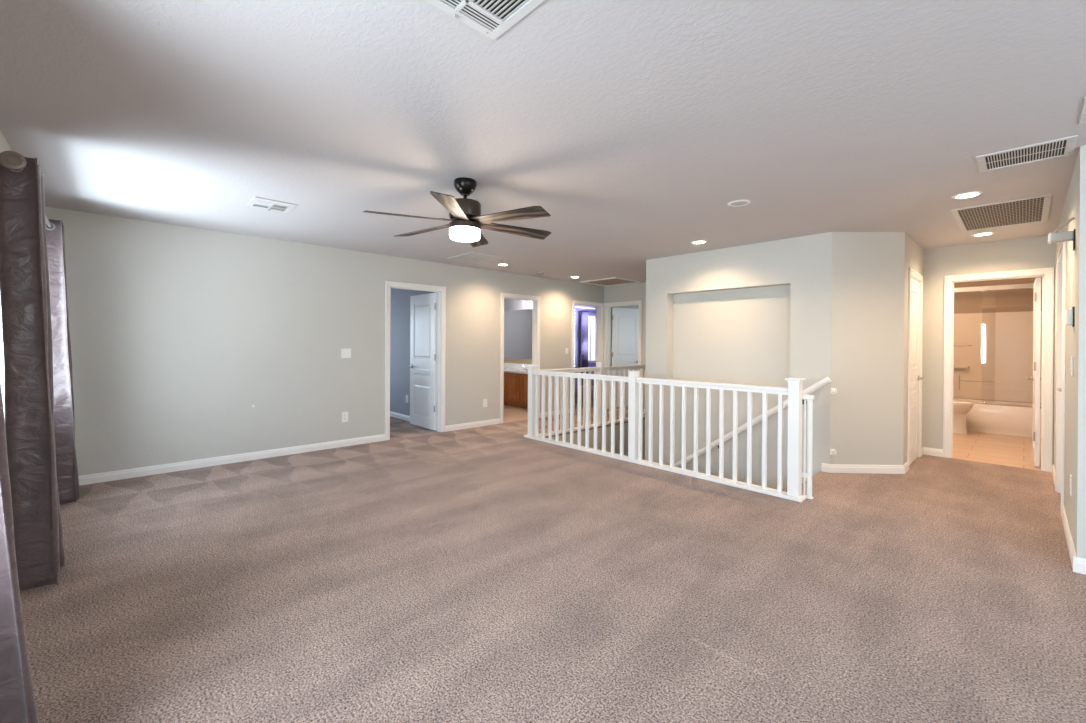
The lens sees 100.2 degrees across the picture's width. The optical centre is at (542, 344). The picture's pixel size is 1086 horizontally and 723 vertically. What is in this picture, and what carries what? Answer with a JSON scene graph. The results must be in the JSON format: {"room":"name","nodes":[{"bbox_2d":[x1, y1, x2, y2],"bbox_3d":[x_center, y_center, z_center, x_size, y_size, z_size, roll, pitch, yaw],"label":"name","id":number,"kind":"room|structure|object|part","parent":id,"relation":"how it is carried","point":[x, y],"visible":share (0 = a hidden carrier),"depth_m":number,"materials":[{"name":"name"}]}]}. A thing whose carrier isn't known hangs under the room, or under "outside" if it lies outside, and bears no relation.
{"room":"upstairs loft","nodes":[
{"label":"upstairs loft","id":0,"kind":"room"},
{"bbox_2d":[0,130,11,152],"bbox_3d":[-1.461,0.061,0.792,0.120,2.440,8.396,0,0,-43],"label":"wall","id":1,"kind":"structure","parent":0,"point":[4,146],"depth_m":2.55,"materials":[{"name":"paint"}]},
{"bbox_2d":[0,298,4,416],"bbox_3d":[-3.419,-0.085,2.892,0.150,1.340,1.400,0,0,-43],"label":"window","id":2,"kind":"structure","parent":1,"relation":"attached to","point":[2,375],"depth_m":2.87,"materials":[{"name":"white glass"}]},
{"bbox_3d":[-3.430,-0.095,2.881,0.006,1.230,1.310,0,0,-43],"label":"pane","id":3,"kind":"part","parent":2,"relation":"part of","materials":[{"name":"clear glass"}]},
{"bbox_3d":[-3.430,-0.095,2.881,0.060,1.320,1.400,0,0,-43],"label":"frame","id":4,"kind":"part","parent":2,"relation":"part of","materials":[{"name":"white paint"}]},
{"bbox_2d":[0,151,51,226],"bbox_3d":[-3.349,-0.904,2.986,0.136,0.098,2.160,0,0,-43],"label":"curtain rod","id":5,"kind":"object","parent":1,"relation":"attached to","point":[12,160],"visible":0.42,"depth_m":2.22,"materials":[{"name":"metal"}]},
{"bbox_2d":[0,157,64,590],"bbox_3d":[-2.748,0.151,2.438,0.243,2.213,0.389,0,0,-41],"label":"curtain","id":6,"kind":"object","parent":5,"relation":"hanging from","point":[24,272],"visible":0.95,"depth_m":2.33,"materials":[{"name":"fabric"}]},
{"bbox_3d":[-3.333,-0.907,3.002,0.022,0.022,2.090,0,0,-43],"label":"rod","id":7,"kind":"part","parent":5,"relation":"part of","materials":[{"name":"metal"}]},
{"bbox_2d":[46,219,79,503],"bbox_3d":[-3.829,0.143,3.597,0.225,2.213,0.251,0,0,-43],"label":"curtain","id":8,"kind":"object","parent":5,"relation":"hanging from","point":[64,424],"visible":0.68,"depth_m":3.54,"materials":[{"name":"fabric"}]},
{"bbox_3d":[-0.982,-0.885,0.476,0.136,0.097,2.420,0,0,-43],"label":"curtain rod","id":9,"kind":"object","parent":1,"relation":"attached to","visible":0},
{"bbox_2d":[0,380,38,722],"bbox_3d":[-1.599,0.173,1.268,0.270,2.188,0.216,0,0,-43],"label":"curtain","id":10,"kind":"object","parent":9,"relation":"hanging from","point":[17,697],"visible":1,"depth_m":1.28,"materials":[{"name":"fabric"}]},
{"bbox_2d":[45,207,638,475],"bbox_3d":[0.050,0.058,8.067,12.300,2.440,0.120,0,0,-43],"label":"wall","id":11,"kind":"structure","parent":0,"point":[176,332],"depth_m":4.90,"materials":[{"name":"paint"}]},
{"bbox_2d":[78,434,384,485],"bbox_3d":[-3.190,1.220,4.930,3.049,0.085,0.014,0,0,-43],"label":"baseboard","id":12,"kind":"structure","parent":11,"relation":"attached to","point":[200,463],"depth_m":4.73,"materials":[{"name":"white paint"}]},
{"bbox_2d":[342,412,347,421],"bbox_3d":[-2.454,0.902,5.625,0.078,0.125,0.009,0,0,-43],"label":"wall outlet","id":13,"kind":"object","parent":11,"relation":"attached to","point":[344,414],"visible":1,"depth_m":5.62,"materials":[{"name":"white plastic"}]},
{"bbox_2d":[341,348,350,357],"bbox_3d":[-2.440,0.113,5.631,0.118,0.118,0.010,0,0,-43],"label":"light switch","id":14,"kind":"object","parent":11,"relation":"attached to","point":[345,353],"visible":1,"depth_m":5.63,"materials":[{"name":"white plastic"}]},
{"bbox_2d":[385,281,445,440],"bbox_3d":[-1.787,0.218,6.326,0.901,2.103,0.137,0,0,-43],"label":"trim","id":15,"kind":"structure","parent":11,"relation":"attached to","point":[441,291],"depth_m":6.55,"materials":[{"name":"white paint"}]},
{"bbox_2d":[409,293,436,429],"bbox_3d":[-1.818,0.250,6.899,0.148,2.012,0.785,0,0,-43],"label":"door","id":16,"kind":"structure","parent":11,"relation":"in","point":[423,308],"depth_m":6.87,"materials":[{"name":"white paint"}]},
{"bbox_2d":[445,418,500,431],"bbox_3d":[-1.055,1.230,6.942,1.016,0.085,0.014,0,0,-43],"label":"baseboard","id":17,"kind":"structure","parent":11,"relation":"attached to","point":[492,421],"depth_m":6.92,"materials":[{"name":"white paint"}]},
{"bbox_2d":[483,399,486,406],"bbox_3d":[-0.902,0.919,7.087,0.078,0.125,0.009,0,0,-43],"label":"wall outlet","id":18,"kind":"object","parent":11,"relation":"attached to","point":[484,400],"visible":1,"depth_m":7.08,"materials":[{"name":"white plastic"}]},
{"bbox_2d":[500,293,540,422],"bbox_3d":[-0.408,0.224,7.626,0.858,2.103,0.137,0,0,-43],"label":"trim","id":19,"kind":"structure","parent":11,"relation":"attached to","point":[535,300],"depth_m":7.77,"materials":[{"name":"white paint"}]},
{"bbox_2d":[540,409,569,417],"bbox_3d":[0.236,1.236,8.159,0.816,0.085,0.014,0,0,-43],"label":"baseboard","id":20,"kind":"structure","parent":11,"relation":"attached to","point":[546,413],"depth_m":8.01,"materials":[{"name":"white paint"}]},
{"bbox_2d":[572,300,603,367],"bbox_3d":[0.829,0.230,8.791,0.908,2.103,0.137,0,0,-43],"label":"trim","id":21,"kind":"structure","parent":11,"relation":"attached to","point":[599,306],"depth_m":9.02,"materials":[{"name":"white paint"}]},
{"bbox_2d":[612,307,638,406],"bbox_3d":[1.687,0.268,9.308,0.769,2.012,0.148,0,0,-33],"label":"door","id":22,"kind":"structure","parent":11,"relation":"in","point":[625,321],"depth_m":9.28,"materials":[{"name":"white paint"}]},
{"bbox_2d":[390,288,436,415],"bbox_3d":[-2.511,0.042,7.869,0.100,2.440,3.104,0,0,-43],"label":"wall","id":23,"kind":"structure","parent":0,"point":[400,298],"depth_m":7.69,"materials":[{"name":"grey paint"}]},
{"bbox_2d":[390,411,409,421],"bbox_3d":[-2.561,1.220,7.831,0.014,0.085,3.104,0,0,-43],"label":"baseboard","id":24,"kind":"structure","parent":23,"relation":"attached to","point":[392,414],"depth_m":7.66,"materials":[{"name":"white paint"}]},
{"bbox_2d":[504,298,531,363],"bbox_3d":[-0.606,0.051,9.871,0.100,2.440,3.404,0,0,-43],"label":"wall","id":25,"kind":"structure","parent":0,"point":[509,304],"depth_m":9.77,"materials":[{"name":"grey paint"}]},
{"bbox_2d":[504,309,531,359],"bbox_3d":[-0.313,-0.207,9.481,0.006,1.050,2.270,0,0,-43],"label":"wall mirror","id":26,"kind":"object","parent":25,"relation":"attached to","point":[517,323],"visible":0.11,"depth_m":9.70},
{"bbox_2d":[504,359,531,363],"bbox_3d":[-0.303,0.369,9.461,0.018,0.092,2.320,0,0,-43],"label":"backsplash","id":27,"kind":"structure","parent":25,"relation":"attached to","point":[518,361],"depth_m":9.68,"materials":[{"name":"beige tile"}]},
{"bbox_2d":[0,0,1085,285],"bbox_3d":[2.937,-1.199,5.011,12.300,0.120,8.516,0,0,-43],"label":"ceiling","id":28,"kind":"structure","parent":0,"point":[635,125],"depth_m":2.28,"materials":[{"name":"grey paint"}]},
{"bbox_2d":[247,196,296,212],"bbox_3d":[-2.267,-1.157,3.798,0.300,0.024,0.300,0,0,-43],"label":"ceiling vent","id":29,"kind":"object","parent":28,"relation":"in","point":[259,202],"visible":1,"depth_m":3.78,"materials":[{"name":"metal"}]},
{"bbox_2d":[363,177,550,246],"bbox_3d":[-0.554,-0.951,3.229,1.331,0.413,1.328,0,0,-43],"label":"ceiling fan","id":30,"kind":"object","parent":28,"relation":"hanging from","point":[466,224],"visible":1,"depth_m":3.14,"materials":[{"name":"brown wood"}]},
{"bbox_3d":[-0.895,-0.859,3.046,0.572,0.007,0.146,-2,13,-28],"label":"fan blade","id":31,"kind":"part","parent":30,"relation":"part of","materials":[{"name":"brown wood"}]},
{"bbox_3d":[-0.883,-0.859,3.432,0.572,0.007,0.146,-1,11,32],"label":"fan blade","id":32,"kind":"part","parent":30,"relation":"part of","materials":[{"name":"brown wood"}]},
{"bbox_3d":[-0.567,-0.857,2.843,0.146,0.007,0.572,12,2,1],"label":"fan blade","id":33,"kind":"part","parent":30,"relation":"part of","materials":[{"name":"brown wood"}]},
{"bbox_3d":[-0.556,-0.779,3.229,0.216,0.069,0.216,0,0,-43],"label":"lamp shade","id":34,"kind":"part","parent":30,"relation":"part of","materials":[{"name":"white glass"}]},
{"bbox_3d":[-0.543,-0.858,3.615,0.146,0.007,0.572,-12,-2,1],"label":"fan blade","id":35,"kind":"part","parent":30,"relation":"part of","materials":[{"name":"brown wood"}]},
{"bbox_3d":[-0.227,-0.855,3.026,0.572,0.007,0.146,2,-11,32],"label":"fan blade","id":36,"kind":"part","parent":30,"relation":"part of","materials":[{"name":"brown wood"}]},
{"bbox_3d":[-0.215,-0.855,3.411,0.572,0.007,0.146,2,-13,-28],"label":"fan blade","id":37,"kind":"part","parent":30,"relation":"part of","materials":[{"name":"brown wood"}]},
{"bbox_2d":[447,252,505,262],"bbox_3d":[-0.898,-1.159,6.105,0.520,0.010,0.610,0,0,-43],"label":"attic hatch","id":38,"kind":"object","parent":28,"relation":"in","point":[475,257],"visible":1,"depth_m":6.08,"materials":[{"name":"paint"}]},
{"bbox_2d":[425,0,544,39],"bbox_3d":[-0.191,-1.141,1.447,0.370,0.024,0.370,0,0,-43],"label":"ceiling vent","id":39,"kind":"object","parent":28,"relation":"in","point":[492,18],"visible":1,"depth_m":1.56,"materials":[{"name":"metal"}]},
{"bbox_2d":[580,277,642,285],"bbox_3d":[1.259,-1.147,8.365,0.800,0.016,0.840,0,0,-43],"label":"attic hatch","id":40,"kind":"object","parent":28,"relation":"attached to","point":[613,281],"visible":1,"depth_m":8.32,"materials":[{"name":"white paint"}]},
{"bbox_3d":[1.259,-1.151,8.365,0.698,0.008,0.738,0,0,-43],"label":"hatch panel","id":41,"kind":"part","parent":40,"relation":"part of","materials":[{"name":"white paint"}]},
{"bbox_2d":[691,240,706,243],"bbox_3d":[1.751,-1.143,5.094,0.176,0.007,0.176,0,0,-43],"label":"recessed light","id":42,"kind":"object","parent":28,"relation":"in","point":[697,241],"visible":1,"depth_m":5.09,"materials":[{"name":"white plastic"}]},
{"bbox_2d":[727,200,750,206],"bbox_3d":[1.590,-1.140,3.682,0.176,0.010,0.176,0,0,-43],"label":"recessed light","id":43,"kind":"object","parent":28,"relation":"in","point":[736,203],"visible":1,"depth_m":3.67,"materials":[{"name":"white plastic"}]},
{"bbox_2d":[951,191,982,198],"bbox_3d":[3.225,-1.131,3.453,0.176,0.007,0.176,0,0,-43],"label":"recessed light","id":44,"kind":"object","parent":28,"relation":"in","point":[973,193],"visible":1,"depth_m":3.45,"materials":[{"name":"white glass"}]},
{"bbox_2d":[971,232,994,235],"bbox_3d":[4.506,-1.125,4.650,0.176,0.007,0.176,0,0,-43],"label":"recessed light","id":45,"kind":"object","parent":28,"relation":"in","point":[983,233],"visible":1,"depth_m":4.65,"materials":[{"name":"white plastic"}]},
{"bbox_2d":[950,194,1051,231],"bbox_3d":[4.012,-1.125,3.979,1.050,0.010,0.570,0,0,-43],"label":"ceiling vent","id":46,"kind":"object","parent":28,"relation":"in","point":[1028,210],"visible":1,"depth_m":3.92,"materials":[{"name":"metal"}]},
{"bbox_2d":[976,135,1077,172],"bbox_3d":[2.886,-1.130,2.724,0.350,0.010,0.401,0,0,-43],"label":"ceiling vent","id":47,"kind":"object","parent":28,"relation":"in","point":[1052,149],"visible":1,"depth_m":2.71,"materials":[{"name":"metal"}]},
{"bbox_2d":[1079,97,1085,123],"bbox_3d":[2.771,-1.130,2.050,0.358,0.010,0.435,0,0,-43],"label":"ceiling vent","id":48,"kind":"object","parent":28,"relation":"in","point":[1083,114],"visible":1,"depth_m":2.24,"materials":[{"name":"metal"}]},
{"bbox_2d":[20,385,1085,722],"bbox_3d":[1.719,1.421,6.290,12.300,0.260,12.020,0,0,-43],"label":"floor","id":49,"kind":"structure","parent":0,"point":[495,573],"depth_m":2.34,"materials":[{"name":"carpet"}]},
{"bbox_2d":[504,372,527,408],"bbox_3d":[-0.442,0.928,9.293,0.448,0.690,2.280,0,0,-43],"label":"vanity cabinet","id":50,"kind":"object","parent":49,"relation":"on","point":[515,384],"visible":0.33,"depth_m":9.10,"materials":[{"name":"brown wood"}]},
{"bbox_3d":[-0.910,0.872,9.483,0.028,0.515,0.410,0,0,-43],"label":"door","id":51,"kind":"part","parent":50,"relation":"part of","materials":[{"name":"brown wood"}]},
{"bbox_3d":[-0.605,0.875,9.159,0.028,0.515,0.410,0,0,-43],"label":"door","id":52,"kind":"part","parent":50,"relation":"part of","materials":[{"name":"brown wood"}]},
{"bbox_2d":[504,363,531,373],"bbox_3d":[-0.447,0.499,9.291,0.460,0.165,2.290,0,0,-43],"label":"countertop","id":53,"kind":"structure","parent":50,"relation":"on","point":[508,367],"depth_m":9.60,"materials":[{"name":"stone"}]},
{"bbox_3d":[-0.299,0.877,8.836,0.028,0.515,0.410,0,0,-43],"label":"door","id":54,"kind":"part","parent":50,"relation":"part of","materials":[{"name":"brown wood"}]},
{"bbox_2d":[538,362,645,436],"bbox_3d":[0.961,0.786,7.233,2.903,0.996,0.122,0,0,-43],"label":"stair railing","id":55,"kind":"object","parent":49,"relation":"on","point":[600,369],"visible":0.48,"depth_m":6.99,"materials":[{"name":"white paint"}]},
{"bbox_3d":[0.397,0.386,6.698,1.345,0.058,0.066,0,0,-43],"label":"rail","id":56,"kind":"part","parent":55,"relation":"part of","materials":[{"name":"white paint"}]},
{"bbox_3d":[0.966,1.271,7.242,2.870,0.028,0.100,0,0,-43],"label":"plate","id":57,"kind":"part","parent":55,"relation":"part of","materials":[{"name":"white paint"}]},
{"bbox_3d":[0.915,0.778,7.190,0.086,0.957,0.086,0,0,-43],"label":"newel post","id":58,"kind":"part","parent":55,"relation":"part of","materials":[{"name":"white paint"}]},
{"bbox_3d":[1.454,0.391,7.695,1.385,0.058,0.066,0,0,-43],"label":"rail","id":59,"kind":"part","parent":55,"relation":"part of","materials":[{"name":"white paint"}]},
{"bbox_2d":[524,365,805,501],"bbox_3d":[0.977,0.782,5.025,0.131,1.012,3.475,0,0,-43],"label":"stair railing","id":60,"kind":"object","parent":49,"relation":"on","point":[794,390],"visible":1,"depth_m":4.66,"materials":[{"name":"white paint"}]},
{"bbox_3d":[-0.149,0.778,6.226,0.086,0.947,0.086,0,0,-43],"label":"newel post","id":61,"kind":"part","parent":60,"relation":"part of","materials":[{"name":"white paint"}]},
{"bbox_3d":[0.428,0.388,5.617,0.066,0.058,1.587,0,0,-43],"label":"rail","id":62,"kind":"part","parent":60,"relation":"part of","materials":[{"name":"white paint"}]},
{"bbox_3d":[1.002,0.782,5.005,0.086,0.957,0.086,0,0,-43],"label":"newel post","id":63,"kind":"part","parent":60,"relation":"part of","materials":[{"name":"white paint"}]},
{"bbox_3d":[0.968,1.274,5.021,0.115,0.028,3.475,0,0,-43],"label":"plate","id":64,"kind":"part","parent":60,"relation":"part of","materials":[{"name":"white paint"}]},
{"bbox_3d":[1.563,0.397,4.412,0.066,0.058,1.537,0,0,-43],"label":"rail","id":65,"kind":"part","parent":60,"relation":"part of","materials":[{"name":"white paint"}]},
{"bbox_3d":[2.119,0.784,3.820,0.086,0.972,0.086,0,0,-43],"label":"newel post","id":66,"kind":"part","parent":60,"relation":"part of","materials":[{"name":"white paint"}]},
{"bbox_2d":[802,394,813,499],"bbox_3d":[2.233,0.863,3.837,0.056,0.869,0.090,0,0,-43],"label":"safety gate","id":67,"kind":"object","parent":60,"relation":"attached to","point":[808,475],"visible":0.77,"depth_m":3.81,"materials":[{"name":"white plastic"}]},
{"bbox_2d":[953,400,973,433],"bbox_3d":[5.951,0.903,6.979,0.460,0.826,0.989,0,0,-43],"label":"toilet","id":68,"kind":"object","parent":49,"relation":"on","point":[960,408],"visible":0.2,"depth_m":6.67,"materials":[{"name":"ceramic"}]},
{"bbox_3d":[6.081,0.884,6.840,0.390,0.020,0.608,0,0,-43],"label":"seat","id":69,"kind":"part","parent":68,"relation":"part of","materials":[{"name":"ceramic"}]},
{"bbox_3d":[6.078,0.859,6.844,0.380,0.028,0.603,0,0,-43],"label":"lid","id":70,"kind":"part","parent":68,"relation":"part of","materials":[{"name":"ceramic"}]},
{"bbox_2d":[953,398,1040,437],"bbox_3d":[7.006,1.113,6.956,0.845,0.419,2.494,0,0,-43],"label":"bathtub","id":71,"kind":"object","parent":49,"relation":"on","point":[996,419],"visible":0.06,"depth_m":6.68,"materials":[{"name":"ceramic"}]},
{"bbox_2d":[954,282,1041,407],"bbox_3d":[6.734,0.014,6.691,0.095,1.774,2.480,0,0,-43],"label":"shower door","id":72,"kind":"structure","parent":71,"relation":"on","point":[1023,285],"depth_m":6.73,"materials":[{"name":"silver metal"}]},
{"bbox_3d":[6.750,-0.836,6.700,0.064,0.075,2.480,0,0,-43],"label":"header rail","id":73,"kind":"part","parent":72,"relation":"part of","materials":[{"name":"silver metal"}]},
{"bbox_2d":[574,306,595,385],"bbox_3d":[0.135,0.050,12.977,5.440,2.440,0.100,0,0,-43],"label":"wall","id":74,"kind":"structure","parent":0,"point":[577,332],"depth_m":13.80,"materials":[{"name":"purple paint"}]},
{"bbox_2d":[588,315,595,362],"bbox_3d":[1.472,-0.173,14.257,0.580,1.500,0.150,0,0,-43],"label":"window","id":75,"kind":"structure","parent":74,"relation":"in","point":[590,360],"depth_m":14.24,"materials":[{"name":"white paint"}]},
{"bbox_3d":[1.487,-0.998,14.099,1.100,0.020,0.110,0,0,-43],"label":"curtain rod","id":76,"kind":"object","parent":74,"relation":"attached to","visible":0},
{"bbox_2d":[581,312,588,384],"bbox_3d":[1.266,0.131,13.840,0.330,2.230,0.063,0,0,-43],"label":"curtain","id":77,"kind":"object","parent":76,"relation":"hanging from","point":[584,315],"visible":0.77,"depth_m":13.80,"materials":[{"name":"purple fabric"}]},
{"bbox_2d":[552,419,644,459],"bbox_3d":[0.949,2.650,7.236,2.907,2.670,0.100,0,0,-43],"label":"wall","id":78,"kind":"structure","parent":0,"point":[617,427],"depth_m":7.25,"materials":[{"name":"paint"}]},
{"bbox_2d":[604,282,645,411],"bbox_3d":[2.055,1.420,8.277,0.120,5.140,2.341,0,0,-43],"label":"wall","id":79,"kind":"structure","parent":0,"point":[635,291],"depth_m":8.55,"materials":[{"name":"paint"}]},
{"bbox_2d":[604,300,641,408],"bbox_3d":[1.565,0.234,8.790,0.137,2.103,0.885,0,0,-43],"label":"trim","id":80,"kind":"structure","parent":79,"relation":"attached to","point":[607,306],"depth_m":9.03,"materials":[{"name":"white paint"}]},
{"bbox_2d":[673,285,790,385],"bbox_3d":[2.267,-0.104,5.545,0.035,1.240,1.640,0,0,-43],"label":"wall niche","id":81,"kind":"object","parent":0,"point":[736,335],"depth_m":5.48,"materials":[{"name":"paint"}]},
{"bbox_2d":[645,232,831,489],"bbox_3d":[2.208,1.426,5.461,0.155,5.140,2.208,0,0,-43],"label":"wall","id":82,"kind":"structure","parent":0,"point":[803,263],"depth_m":5.23,"materials":[{"name":"paint"}]},
{"bbox_2d":[674,377,831,466],"bbox_3d":[2.166,1.085,5.314,0.110,1.524,2.108,0,0,-43],"label":"handrail","id":83,"kind":"object","parent":82,"relation":"attached to","point":[821,383],"visible":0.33,"depth_m":5.02,"materials":[{"name":"white paint"}]},
{"bbox_2d":[821,463,830,472],"bbox_3d":[2.882,1.259,4.623,0.014,0.085,0.079,0,0,-43],"label":"baseboard","id":84,"kind":"structure","parent":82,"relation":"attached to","point":[825,467],"depth_m":4.62,"materials":[{"name":"white paint"}]},
{"bbox_2d":[830,232,904,464],"bbox_3d":[3.284,0.084,4.655,0.730,2.440,0.122,0,0,1],"label":"wall","id":85,"kind":"structure","parent":0,"point":[868,268],"depth_m":4.59,"materials":[{"name":"paint"}]},
{"bbox_2d":[830,449,835,454],"bbox_3d":[2.930,1.094,4.582,0.044,0.060,0.042,0,0,2],"label":"wall outlet","id":86,"kind":"object","parent":85,"relation":"attached to","point":[832,451],"visible":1,"depth_m":4.59,"materials":[{"name":"white plastic"}]},
{"bbox_2d":[831,388,836,393],"bbox_3d":[2.934,0.475,4.581,0.044,0.060,0.042,0,0,2],"label":"hook","id":87,"kind":"object","parent":85,"relation":"attached to","point":[833,390],"visible":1,"depth_m":4.59,"materials":[{"name":"white plastic"}]},
{"bbox_2d":[830,464,903,473],"bbox_3d":[3.275,1.261,4.588,0.730,0.085,0.014,0,0,1],"label":"baseboard","id":88,"kind":"structure","parent":85,"relation":"attached to","point":[835,468],"depth_m":4.58,"materials":[{"name":"white paint"}]},
{"bbox_2d":[903,232,922,464],"bbox_3d":[4.048,0.088,5.046,1.214,2.440,0.120,0,0,-43],"label":"wall","id":89,"kind":"structure","parent":0,"point":[913,251],"depth_m":4.70,"materials":[{"name":"paint"}]},
{"bbox_2d":[903,461,908,473],"bbox_3d":[3.720,1.264,4.654,0.227,0.085,0.014,0,0,-43],"label":"baseboard","id":90,"kind":"structure","parent":89,"relation":"attached to","point":[906,465],"depth_m":4.64,"materials":[{"name":"white paint"}]},
{"bbox_2d":[907,268,922,463],"bbox_3d":[4.072,0.256,5.059,0.834,2.103,0.137,0,0,-43],"label":"trim","id":91,"kind":"structure","parent":89,"relation":"attached to","point":[912,273],"depth_m":5.21,"materials":[{"name":"white paint"}]},
{"bbox_2d":[909,277,923,464],"bbox_3d":[4.103,0.290,5.005,0.718,2.012,0.091,0,0,-43],"label":"door","id":92,"kind":"structure","parent":89,"relation":"in","point":[915,285],"depth_m":5.05,"materials":[{"name":"white paint"}]},
{"bbox_2d":[922,235,1055,464],"bbox_3d":[4.976,0.094,5.034,0.120,2.440,2.740,0,0,-43],"label":"wall","id":93,"kind":"structure","parent":0,"point":[1032,252],"depth_m":5.29,"materials":[{"name":"paint"}]},
{"bbox_2d":[923,447,942,456],"bbox_3d":[4.588,1.268,5.341,0.014,0.085,0.177,0,0,-43],"label":"baseboard","id":94,"kind":"structure","parent":93,"relation":"attached to","point":[926,451],"depth_m":5.34,"materials":[{"name":"white paint"}]},
{"bbox_2d":[943,267,1053,471],"bbox_3d":[4.988,0.262,5.008,0.137,2.103,0.846,0,0,-43],"label":"trim","id":95,"kind":"structure","parent":93,"relation":"attached to","point":[1047,274],"depth_m":4.77,"materials":[{"name":"white paint"}]},
{"bbox_2d":[1026,278,1040,466],"bbox_3d":[5.509,0.299,5.068,0.730,2.012,0.148,0,0,-44],"label":"door","id":96,"kind":"structure","parent":93,"relation":"in","point":[1035,378],"depth_m":4.84,"materials":[{"name":"white paint"}]},
{"bbox_2d":[953,277,1041,403],"bbox_3d":[7.367,0.105,7.288,0.120,2.440,2.500,0,0,-43],"label":"wall","id":97,"kind":"structure","parent":0,"point":[1016,300],"depth_m":7.30,"materials":[{"name":"beige paint"}]},
{"bbox_2d":[953,311,1041,402],"bbox_3d":[7.020,0.194,6.962,0.829,1.410,2.495,0,0,-43],"label":"tub surround","id":98,"kind":"object","parent":97,"relation":"attached to","point":[1000,352],"visible":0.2,"depth_m":7.29,"materials":[{"name":"plastic"}]},
{"bbox_2d":[954,365,969,367],"bbox_3d":[6.694,0.373,7.760,0.186,0.045,0.865,0,0,-43],"label":"corner shelf","id":99,"kind":"object","parent":98,"relation":"attached to","point":[955,366],"depth_m":7.52,"materials":[{"name":"plastic"}]},
{"bbox_2d":[1054,156,1077,547],"bbox_3d":[4.244,0.091,3.628,2.874,2.440,0.120,0,0,-43],"label":"wall","id":100,"kind":"structure","parent":0,"point":[1070,208],"depth_m":3.06,"materials":[{"name":"paint"}]},
{"bbox_2d":[1052,464,1054,485],"bbox_3d":[4.917,1.272,4.364,0.877,0.085,0.014,0,0,-43],"label":"baseboard","id":101,"kind":"structure","parent":100,"relation":"attached to","point":[1053,467],"depth_m":4.43,"materials":[{"name":"white paint"}]},
{"bbox_2d":[1055,242,1065,508],"bbox_3d":[4.320,0.260,3.712,0.894,2.103,0.137,0,0,-43],"label":"trim","id":102,"kind":"structure","parent":100,"relation":"attached to","point":[1061,257],"depth_m":4.00,"materials":[{"name":"white paint"}]},
{"bbox_2d":[1048,217,1075,249],"bbox_3d":[3.284,-0.695,2.876,0.090,0.203,0.112,0,0,-43],"label":"security camera","id":103,"kind":"object","parent":100,"relation":"attached to","point":[1054,237],"visible":1,"depth_m":2.85,"materials":[{"name":"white plastic"}]},
{"bbox_3d":[3.290,-0.748,2.870,0.014,0.096,0.096,0,0,-43],"label":"cable arm","id":104,"kind":"part","parent":103,"relation":"part of"},
{"bbox_3d":[3.320,-0.653,2.838,0.090,0.120,0.007,0,0,-43],"label":"plate","id":105,"kind":"part","parent":103,"relation":"part of","materials":[{"name":"black plastic"}]},
{"bbox_2d":[1061,506,1076,568],"bbox_3d":[3.498,1.265,3.025,1.237,0.085,0.014,0,0,-43],"label":"baseboard","id":106,"kind":"structure","parent":100,"relation":"attached to","point":[1071,549],"depth_m":2.94,"materials":[{"name":"white paint"}]},
{"bbox_2d":[1065,307,1074,326],"bbox_3d":[3.322,-0.171,2.862,0.100,0.124,0.034,0,0,-43],"label":"wall sensor","id":107,"kind":"object","parent":100,"relation":"attached to","point":[1070,313],"visible":1,"depth_m":2.83,"materials":[{"name":"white plastic"}]},
{"bbox_3d":[3.332,-0.171,2.852,0.100,0.124,0.006,0,0,-43],"label":"plate","id":108,"kind":"part","parent":107,"relation":"part of","materials":[{"name":"black plastic"}]},
{"bbox_2d":[1070,475,1071,496],"bbox_3d":[3.370,0.901,2.898,0.078,0.125,0.009,0,0,-43],"label":"wall outlet","id":109,"kind":"object","parent":100,"relation":"attached to","point":[1070,475],"visible":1,"depth_m":2.88,"materials":[{"name":"white plastic"}]},
{"bbox_2d":[1070,356,1072,375],"bbox_3d":[3.372,0.139,2.895,0.080,0.125,0.010,0,0,-43],"label":"light switch","id":110,"kind":"object","parent":100,"relation":"attached to","point":[1071,361],"visible":1,"depth_m":2.88,"materials":[{"name":"white plastic"}]},
{"bbox_3d":[3.373,0.139,2.894,0.080,0.125,0.007,0,0,-43],"label":"plate","id":111,"kind":"part","parent":110,"relation":"part of","materials":[{"name":"white plastic"}]},
{"bbox_2d":[1075,145,1085,558],"bbox_3d":[3.898,0.092,1.812,0.120,2.440,2.288,0,0,-43],"label":"wall","id":112,"kind":"structure","parent":0,"point":[1080,518],"depth_m":2.60,"materials":[{"name":"paint"}]},
{"bbox_2d":[1073,556,1085,574],"bbox_3d":[3.832,1.270,1.778,0.014,0.085,2.287,0,0,-43],"label":"baseboard","id":113,"kind":"structure","parent":112,"relation":"attached to","point":[1080,566],"depth_m":2.59,"materials":[{"name":"white paint"}]}
]}

